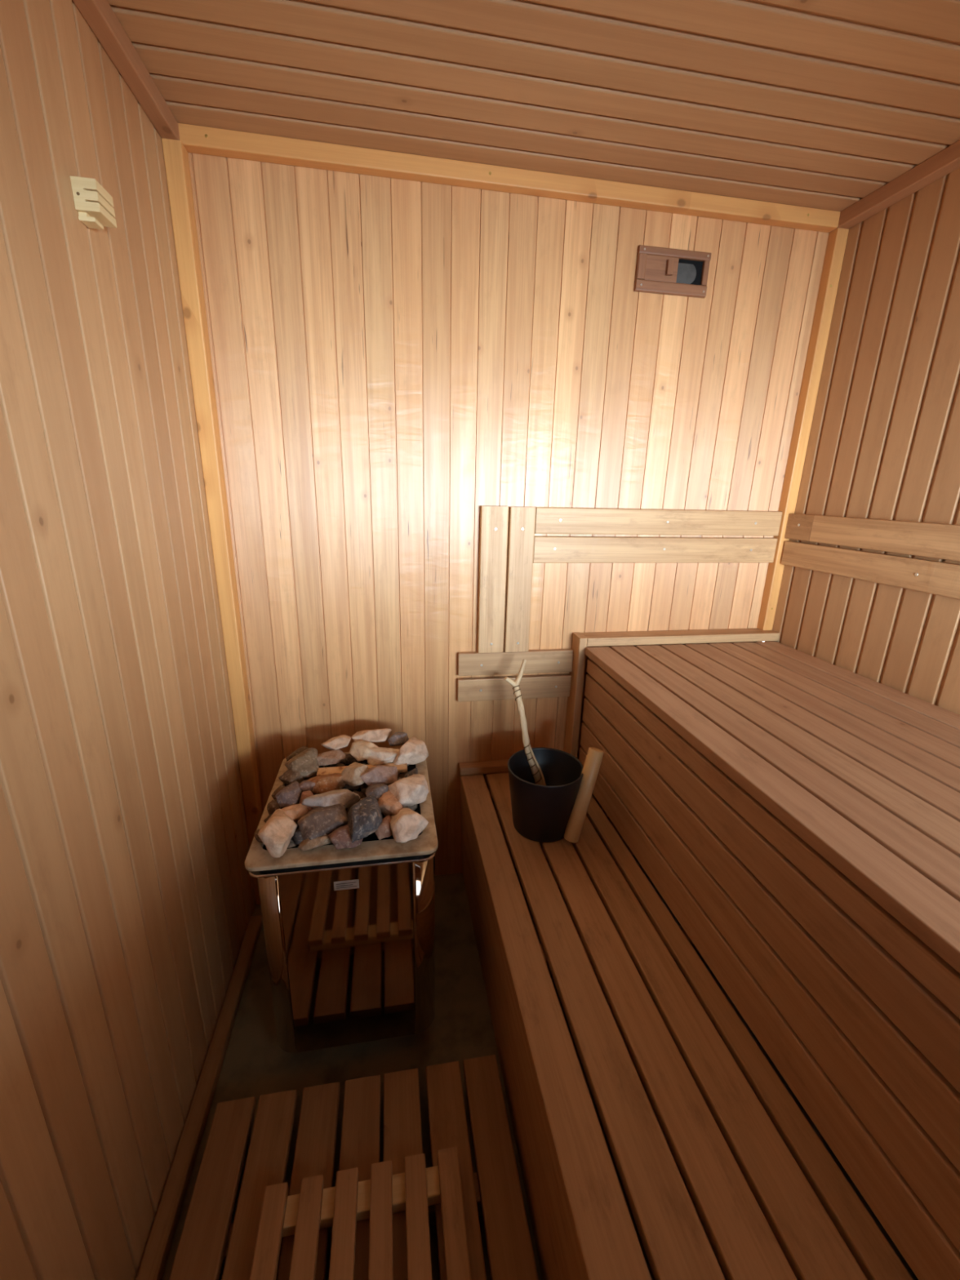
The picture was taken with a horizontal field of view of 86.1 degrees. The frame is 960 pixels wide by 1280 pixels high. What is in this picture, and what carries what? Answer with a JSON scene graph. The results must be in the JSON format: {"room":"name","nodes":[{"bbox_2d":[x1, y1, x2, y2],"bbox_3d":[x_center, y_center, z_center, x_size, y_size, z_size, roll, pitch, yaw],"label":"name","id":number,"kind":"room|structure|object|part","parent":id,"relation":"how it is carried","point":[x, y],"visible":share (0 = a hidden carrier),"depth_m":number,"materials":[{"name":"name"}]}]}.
{"room":"sauna","nodes":[
{"label":"sauna","id":0,"kind":"room"},
{"bbox_2d":[0,0,256,1279],"bbox_3d":[-0.575,0.167,0.433,0.060,2.108,2.160,-2,17,-10],"label":"wall","id":1,"kind":"structure","parent":0,"point":[127,896],"depth_m":0.82,"materials":[{"name":"brown wood"}]},
{"bbox_2d":[70,176,116,229],"bbox_3d":[-0.617,-0.693,0.823,0.035,0.055,0.054,-2,17,-10],"label":"sensor cover","id":2,"kind":"object","parent":1,"relation":"attached to","point":[93,203],"visible":1,"depth_m":0.80,"materials":[{"name":"beige wood"}]},
{"bbox_2d":[72,0,179,140],"bbox_3d":[-0.504,-0.825,0.147,0.034,0.040,2.160,-2,17,-10],"label":"trim","id":3,"kind":"structure","parent":1,"relation":"attached to","point":[99,15],"depth_m":0.93,"materials":[{"name":"brown wood"}]},
{"bbox_2d":[135,915,262,1279],"bbox_3d":[-0.537,1.179,0.676,0.038,0.032,2.030,-2,17,-10],"label":"baseboard","id":4,"kind":"structure","parent":1,"relation":"attached to","point":[154,1259],"depth_m":1.10,"materials":[{"name":"brown wood"}]},
{"bbox_2d":[187,152,829,875],"bbox_3d":[0.133,-0.172,1.637,1.763,2.108,0.060,-2,17,-10],"label":"wall","id":5,"kind":"structure","parent":0,"point":[393,361],"depth_m":1.46,"materials":[{"name":"brown wood"}]},
{"bbox_2d":[161,137,262,904],"bbox_3d":[-0.707,-0.115,1.444,0.040,2.069,0.048,-2,17,-10],"label":"trim","id":6,"kind":"structure","parent":5,"relation":"attached to","point":[176,162],"depth_m":1.32,"materials":[{"name":"brown wood"}]},
{"bbox_2d":[476,506,536,653],"bbox_3d":[0.079,-0.179,1.580,0.165,0.449,0.024,-2,17,-10],"label":"backrest","id":7,"kind":"object","parent":5,"relation":"attached to","point":[494,540],"visible":1,"depth_m":1.57,"materials":[{"name":"beige wood"}]},
{"bbox_2d":[177,123,839,232],"bbox_3d":[0.163,-1.151,1.297,1.690,0.038,0.035,-2,17,-10],"label":"trim","id":8,"kind":"structure","parent":5,"relation":"attached to","point":[201,140],"depth_m":1.26,"materials":[{"name":"brown wood"}]},
{"bbox_2d":[457,648,573,702],"bbox_3d":[0.115,0.114,1.675,0.377,0.164,0.024,-2,17,-10],"label":"backrest","id":9,"kind":"object","parent":5,"relation":"attached to","point":[547,660],"visible":0.98,"depth_m":1.66,"materials":[{"name":"beige wood"}]},
{"bbox_2d":[533,506,782,563],"bbox_3d":[0.570,-0.328,1.624,0.824,0.166,0.024,-2,17,-10],"label":"backrest","id":10,"kind":"object","parent":5,"relation":"attached to","point":[548,520],"visible":1,"depth_m":1.61,"materials":[{"name":"beige wood"}]},
{"bbox_2d":[633,244,711,297],"bbox_3d":[0.532,-1.014,1.412,0.211,0.107,0.022,-2,17,-10],"label":"air vent","id":11,"kind":"object","parent":5,"relation":"in","point":[660,270],"visible":1,"depth_m":1.41,"materials":[{"name":"brown wood"}]},
{"bbox_2d":[756,227,848,630],"bbox_3d":[1.002,-0.597,1.617,0.036,1.166,0.035,-2,17,-10],"label":"trim","id":12,"kind":"structure","parent":5,"relation":"attached to","point":[837,240],"depth_m":1.57,"materials":[{"name":"brown wood"}]},
{"bbox_2d":[106,0,959,211],"bbox_3d":[0.348,-0.896,0.281,1.763,0.060,2.160,-2,17,-10],"label":"ceiling","id":13,"kind":"structure","parent":0,"point":[824,104],"depth_m":0.99,"materials":[{"name":"brown wood"}]},
{"bbox_2d":[161,854,918,1279],"bbox_3d":[0.298,1.192,0.900,1.883,0.080,2.280,-2,17,-10],"label":"floor","id":14,"kind":"structure","parent":0,"point":[255,1064],"depth_m":1.27,"materials":[{"name":"concrete"}]},
{"bbox_2d":[244,748,438,1053],"bbox_3d":[-0.332,0.667,1.372,0.401,0.628,0.462,-2,17,-10],"label":"heater","id":15,"kind":"object","parent":14,"relation":"on","point":[349,933],"visible":0.66,"depth_m":1.15,"materials":[{"name":"metal"}]},
{"bbox_2d":[253,828,262,843],"bbox_3d":[-0.476,0.428,1.114,0.036,0.024,0.028,11,19,29],"label":"stone","id":16,"kind":"object","parent":15,"relation":"on","point":[255,833],"visible":0.45,"depth_m":1.10,"materials":[{"name":"stone"}]},
{"bbox_2d":[263,814,271,822],"bbox_3d":[-0.470,0.410,1.165,0.032,0.025,0.046,-12,21,-37],"label":"stone","id":17,"kind":"object","parent":15,"relation":"on","point":[269,815],"visible":0.22,"depth_m":1.17,"materials":[{"name":"brown stone"}]},
{"bbox_2d":[266,799,280,814],"bbox_3d":[-0.485,0.396,1.214,0.033,0.029,0.047,-2,17,-10],"label":"stone","id":18,"kind":"object","parent":15,"relation":"on","point":[273,806],"visible":0.78,"depth_m":1.20,"materials":[{"name":"brown stone"}]},
{"bbox_2d":[257,808,297,857],"bbox_3d":[-0.431,0.408,1.094,0.074,0.064,0.130,-2,17,-10],"label":"stone","id":19,"kind":"object","parent":15,"relation":"on","point":[277,831],"visible":1,"depth_m":1.06,"materials":[{"name":"beige stone"}]},
{"bbox_2d":[271,785,285,799],"bbox_3d":[-0.494,0.377,1.268,0.039,0.030,0.050,-2,17,-10],"label":"stone","id":20,"kind":"object","parent":15,"relation":"on","point":[281,787],"visible":0.5,"depth_m":1.26,"materials":[{"name":"brown stone"}]},
{"bbox_2d":[275,780,302,807],"bbox_3d":[-0.463,0.378,1.240,0.061,0.043,0.099,-2,17,-10],"label":"stone","id":21,"kind":"object","parent":15,"relation":"on","point":[291,794],"visible":0.97,"depth_m":1.22,"materials":[{"name":"stone"}]},
{"bbox_2d":[285,746,309,761],"bbox_3d":[-0.499,0.319,1.431,0.063,0.030,0.067,4,17,9],"label":"stone","id":22,"kind":"object","parent":15,"relation":"on","point":[299,750],"visible":0.4,"depth_m":1.42,"materials":[{"name":"stone"}]},
{"bbox_2d":[297,834,330,851],"bbox_3d":[-0.357,0.431,1.107,0.055,0.027,0.063,9,18,25],"label":"stone","id":23,"kind":"object","parent":15,"relation":"on","point":[308,844],"visible":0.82,"depth_m":1.09,"materials":[{"name":"beige stone"}]},
{"bbox_2d":[320,734,351,750],"bbox_3d":[-0.408,0.292,1.456,0.082,0.036,0.079,-2,17,-10],"label":"stone","id":24,"kind":"object","parent":15,"relation":"on","point":[343,740],"visible":1,"depth_m":1.44,"materials":[{"name":"beige stone"}]},
{"bbox_2d":[328,823,363,848],"bbox_3d":[-0.286,0.425,1.111,0.074,0.037,0.075,12,19,31],"label":"stone","id":25,"kind":"object","parent":15,"relation":"on","point":[340,837],"visible":0.64,"depth_m":1.09,"materials":[{"name":"brown stone"}]},
{"bbox_3d":[-0.327,0.659,1.370,0.383,0.508,0.448,-2,17,-10],"label":"casing","id":26,"kind":"part","parent":15,"relation":"part of","materials":[{"name":"metal"}]},
{"bbox_2d":[336,881,356,888],"bbox_3d":[-0.286,0.524,1.098,0.043,0.012,0.001,-2,17,-10],"label":"print","id":27,"kind":"object","parent":15,"relation":"attached to","point":[340,885],"depth_m":1.10},
{"bbox_3d":[-0.289,0.722,1.161,0.277,0.508,0.006,-2,17,-10],"label":"panel","id":28,"kind":"part","parent":15,"relation":"part of","materials":[{"name":"metal"}]},
{"bbox_2d":[287,753,417,848],"bbox_3d":[-0.327,0.391,1.302,0.338,0.031,0.390,-2,17,-10],"label":"rubble","id":29,"kind":"object","parent":15,"relation":"on","point":[349,759],"visible":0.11,"depth_m":1.32,"materials":[{"name":"grey stone"}]},
{"bbox_2d":[278,768,304,784],"bbox_3d":[-0.479,0.351,1.318,0.060,0.032,0.053,13,20,33],"label":"stone","id":30,"kind":"object","parent":29,"relation":"on","point":[289,776],"visible":0.88,"depth_m":1.30,"materials":[{"name":"brown stone"}]},
{"bbox_2d":[281,803,308,823],"bbox_3d":[-0.428,0.402,1.173,0.072,0.035,0.063,-2,17,-10],"label":"stone","id":31,"kind":"object","parent":29,"relation":"on","point":[295,811],"visible":0.49,"depth_m":1.17,"materials":[{"name":"brown stone"}]},
{"bbox_2d":[292,828,303,844],"bbox_3d":[-0.393,0.428,1.119,0.030,0.025,0.044,-13,22,-40],"label":"stone","id":32,"kind":"object","parent":29,"relation":"on","point":[297,838],"visible":0.77,"depth_m":1.11,"materials":[{"name":"grey stone"}]},
{"bbox_2d":[284,747,319,778],"bbox_3d":[-0.463,0.331,1.367,0.096,0.054,0.094,-13,22,-40],"label":"stone","id":33,"kind":"object","parent":29,"relation":"on","point":[305,762],"visible":0.9,"depth_m":1.34,"materials":[{"name":"grey stone"}]},
{"bbox_2d":[298,790,313,811],"bbox_3d":[-0.405,0.381,1.217,0.048,0.035,0.083,-2,17,-10],"label":"stone","id":34,"kind":"object","parent":29,"relation":"on","point":[304,794],"visible":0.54,"depth_m":1.22,"materials":[{"name":"brown stone"}]},
{"bbox_2d":[297,803,348,839],"bbox_3d":[-0.352,0.404,1.152,0.116,0.048,0.091,-14,23,-42],"label":"stone","id":35,"kind":"object","parent":29,"relation":"on","point":[318,821],"visible":0.91,"depth_m":1.13,"materials":[{"name":"stone"}]},
{"bbox_2d":[307,773,346,793],"bbox_3d":[-0.390,0.363,1.294,0.112,0.040,0.083,-2,17,-10],"label":"stone","id":36,"kind":"object","parent":29,"relation":"on","point":[325,783],"visible":0.73,"depth_m":1.28,"materials":[{"name":"orange stone"}]},
{"bbox_2d":[298,780,315,791],"bbox_3d":[-0.428,0.362,1.273,0.044,0.023,0.051,-2,17,-10],"label":"stone","id":37,"kind":"object","parent":36,"relation":"on","point":[305,785],"visible":0.94,"depth_m":1.26,"materials":[{"name":"brown stone"}]},
{"bbox_2d":[301,788,359,808],"bbox_3d":[-0.351,0.378,1.223,0.103,0.051,0.104,7,17,17],"label":"stone","id":38,"kind":"object","parent":29,"relation":"on","point":[347,797],"visible":0.76,"depth_m":1.19,"materials":[{"name":"grey stone"}]},
{"bbox_2d":[316,749,346,765],"bbox_3d":[-0.409,0.325,1.403,0.082,0.028,0.065,-2,17,-10],"label":"stone","id":39,"kind":"object","parent":29,"relation":"on","point":[332,757],"visible":1,"depth_m":1.39,"materials":[{"name":"brown stone"}]},
{"bbox_2d":[340,761,368,786],"bbox_3d":[-0.316,0.346,1.317,0.086,0.048,0.076,13,20,35],"label":"stone","id":40,"kind":"object","parent":29,"relation":"on","point":[351,774],"visible":0.94,"depth_m":1.30,"materials":[{"name":"beige stone"}]},
{"bbox_2d":[349,740,377,761],"bbox_3d":[-0.324,0.313,1.434,0.080,0.044,0.088,-2,17,-10],"label":"stone","id":41,"kind":"object","parent":29,"relation":"on","point":[359,750],"visible":0.9,"depth_m":1.42,"materials":[{"name":"beige stone"}]},
{"bbox_2d":[347,795,382,843],"bbox_3d":[-0.256,0.400,1.139,0.076,0.074,0.126,-2,17,-10],"label":"stone","id":42,"kind":"object","parent":29,"relation":"on","point":[364,817],"visible":0.99,"depth_m":1.10,"materials":[{"name":"grey stone"}]},
{"bbox_2d":[365,783,388,801],"bbox_3d":[-0.252,0.371,1.259,0.057,0.038,0.082,-2,17,-10],"label":"stone","id":43,"kind":"object","parent":29,"relation":"on","point":[377,790],"visible":0.73,"depth_m":1.24,"materials":[{"name":"grey stone"}]},
{"bbox_2d":[360,764,398,786],"bbox_3d":[-0.260,0.346,1.319,0.097,0.050,0.094,-2,17,-10],"label":"stone","id":44,"kind":"object","parent":29,"relation":"on","point":[379,774],"visible":0.89,"depth_m":1.29,"materials":[{"name":"stone"}]},
{"bbox_2d":[366,746,399,765],"bbox_3d":[-0.267,0.320,1.413,0.106,0.039,0.078,-2,17,-10],"label":"stone","id":45,"kind":"object","parent":29,"relation":"on","point":[380,755],"visible":0.85,"depth_m":1.39,"materials":[{"name":"beige stone"}]},
{"bbox_2d":[377,789,402,816],"bbox_3d":[-0.207,0.394,1.211,0.056,0.045,0.102,-13,22,-40],"label":"stone","id":46,"kind":"object","parent":29,"relation":"on","point":[388,804],"visible":0.8,"depth_m":1.19,"materials":[{"name":"brown stone"}]},
{"bbox_2d":[387,773,428,807],"bbox_3d":[-0.178,0.367,1.262,0.088,0.056,0.126,12,20,32],"label":"stone","id":47,"kind":"object","parent":29,"relation":"on","point":[413,789],"visible":0.87,"depth_m":1.23,"materials":[{"name":"beige stone"}]},
{"bbox_2d":[390,807,428,842],"bbox_3d":[-0.159,0.412,1.146,0.089,0.051,0.114,-2,17,-10],"label":"stone","id":48,"kind":"object","parent":29,"relation":"on","point":[407,824],"visible":0.98,"depth_m":1.12,"materials":[{"name":"beige stone"}]},
{"bbox_2d":[351,728,391,742],"bbox_3d":[-0.315,0.281,1.495,0.115,0.038,0.075,-2,17,-10],"label":"stone","id":49,"kind":"object","parent":15,"relation":"on","point":[377,735],"visible":0.9,"depth_m":1.48,"materials":[{"name":"beige stone"}]},
{"bbox_2d":[374,814,391,839],"bbox_3d":[-0.216,0.419,1.152,0.040,0.032,0.060,-2,17,-10],"label":"stone","id":50,"kind":"object","parent":15,"relation":"on","point":[384,830],"visible":0.8,"depth_m":1.13,"materials":[{"name":"brown stone"}]},
{"bbox_2d":[387,732,408,746],"bbox_3d":[-0.237,0.289,1.486,0.061,0.036,0.074,-2,17,-10],"label":"stone","id":51,"kind":"object","parent":15,"relation":"on","point":[397,739],"visible":0.99,"depth_m":1.47,"materials":[{"name":"grey stone"}]},
{"bbox_2d":[392,736,428,764],"bbox_3d":[-0.188,0.313,1.429,0.079,0.062,0.124,8,18,22],"label":"stone","id":52,"kind":"object","parent":15,"relation":"on","point":[414,751],"visible":0.99,"depth_m":1.40,"materials":[{"name":"beige stone"}]},
{"bbox_2d":[404,767,417,777],"bbox_3d":[-0.180,0.359,1.352,0.035,0.029,0.053,-2,17,-10],"label":"stone","id":53,"kind":"object","parent":15,"relation":"on","point":[415,771],"visible":0.47,"depth_m":1.35,"materials":[{"name":"brown stone"}]},
{"bbox_3d":[-0.335,0.894,1.450,0.363,0.008,0.408,-2,17,-10],"label":"plate","id":54,"kind":"part","parent":15,"relation":"part of","materials":[{"name":"silver metal"}]},
{"bbox_2d":[168,1054,538,1279],"bbox_3d":[-0.143,1.223,0.495,0.612,0.070,1.429,-2,17,-10],"label":"duckboard","id":55,"kind":"object","parent":14,"relation":"on","point":[210,1245],"visible":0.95,"depth_m":1.01,"materials":[{"name":"brown wood"}]},
{"bbox_2d":[249,1146,471,1279],"bbox_3d":[-0.163,1.109,0.671,0.354,0.048,0.652,-2,17,-10],"label":"duckboard","id":56,"kind":"object","parent":55,"relation":"on","point":[302,1215],"visible":1,"depth_m":0.90,"materials":[{"name":"brown wood"}]},
{"bbox_2d":[458,759,913,1279],"bbox_3d":[0.314,0.933,0.832,0.419,0.455,2.148,-2,17,-10],"label":"bench","id":57,"kind":"object","parent":14,"relation":"on","point":[771,1201],"visible":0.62,"depth_m":0.84,"materials":[{"name":"brown wood"}]},
{"bbox_2d":[507,746,604,843],"bbox_3d":[0.187,0.409,1.433,0.211,0.258,0.230,-14,22,-42],"label":"bucket","id":58,"kind":"object","parent":57,"relation":"on","point":[555,811],"visible":0.98,"depth_m":1.38,"materials":[{"name":"black plastic"}]},
{"bbox_2d":[504,659,546,785],"bbox_3d":[0.156,0.286,1.502,0.079,0.419,0.201,-10,20,-33],"label":"ladle","id":59,"kind":"object","parent":58,"relation":"in","point":[536,771],"visible":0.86,"depth_m":1.51,"materials":[{"name":"wood"}]},
{"bbox_3d":[0.140,0.305,1.518,0.047,0.331,0.158,-13,22,-41],"label":"handle","id":60,"kind":"part","parent":59,"relation":"part of","materials":[{"name":"beige wood"}]},
{"bbox_2d":[563,628,959,1279],"bbox_3d":[0.826,0.704,0.856,0.709,0.904,2.148,-2,17,-10],"label":"bench","id":61,"kind":"object","parent":14,"relation":"on","point":[795,812],"visible":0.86,"depth_m":0.87,"materials":[{"name":"brown wood"}]},
{"bbox_3d":[0.316,0.200,1.713,0.026,0.448,0.069,-2,17,-10],"label":"post","id":62,"kind":"part","parent":61,"relation":"part of","materials":[{"name":"brown wood"}]},
{"bbox_3d":[0.386,0.490,1.726,0.045,0.800,0.045,-2,17,-10],"label":"leg","id":63,"kind":"part","parent":61,"relation":"part of","materials":[{"name":"brown wood"}]},
{"bbox_3d":[0.489,0.660,1.160,0.045,0.800,0.045,-2,17,-10],"label":"leg","id":64,"kind":"part","parent":61,"relation":"part of","materials":[{"name":"brown wood"}]},
{"bbox_2d":[764,167,959,715],"bbox_3d":[1.221,0.118,0.745,0.060,2.108,2.160,-2,17,-10],"label":"wall","id":65,"kind":"structure","parent":0,"point":[884,440],"depth_m":1.34,"materials":[{"name":"brown wood"}]},
{"bbox_2d":[781,513,959,599],"bbox_3d":[1.185,-0.030,0.681,0.024,0.162,2.115,-2,17,-10],"label":"backrest","id":66,"kind":"object","parent":65,"relation":"attached to","point":[935,540],"visible":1,"depth_m":1.35,"materials":[{"name":"beige wood"}]},
{"bbox_2d":[828,139,959,233],"bbox_3d":[1.197,-0.872,0.443,0.038,0.038,2.160,-2,17,-10],"label":"trim","id":67,"kind":"structure","parent":65,"relation":"attached to","point":[946,161],"depth_m":1.26,"materials":[{"name":"brown wood"}]}
]}

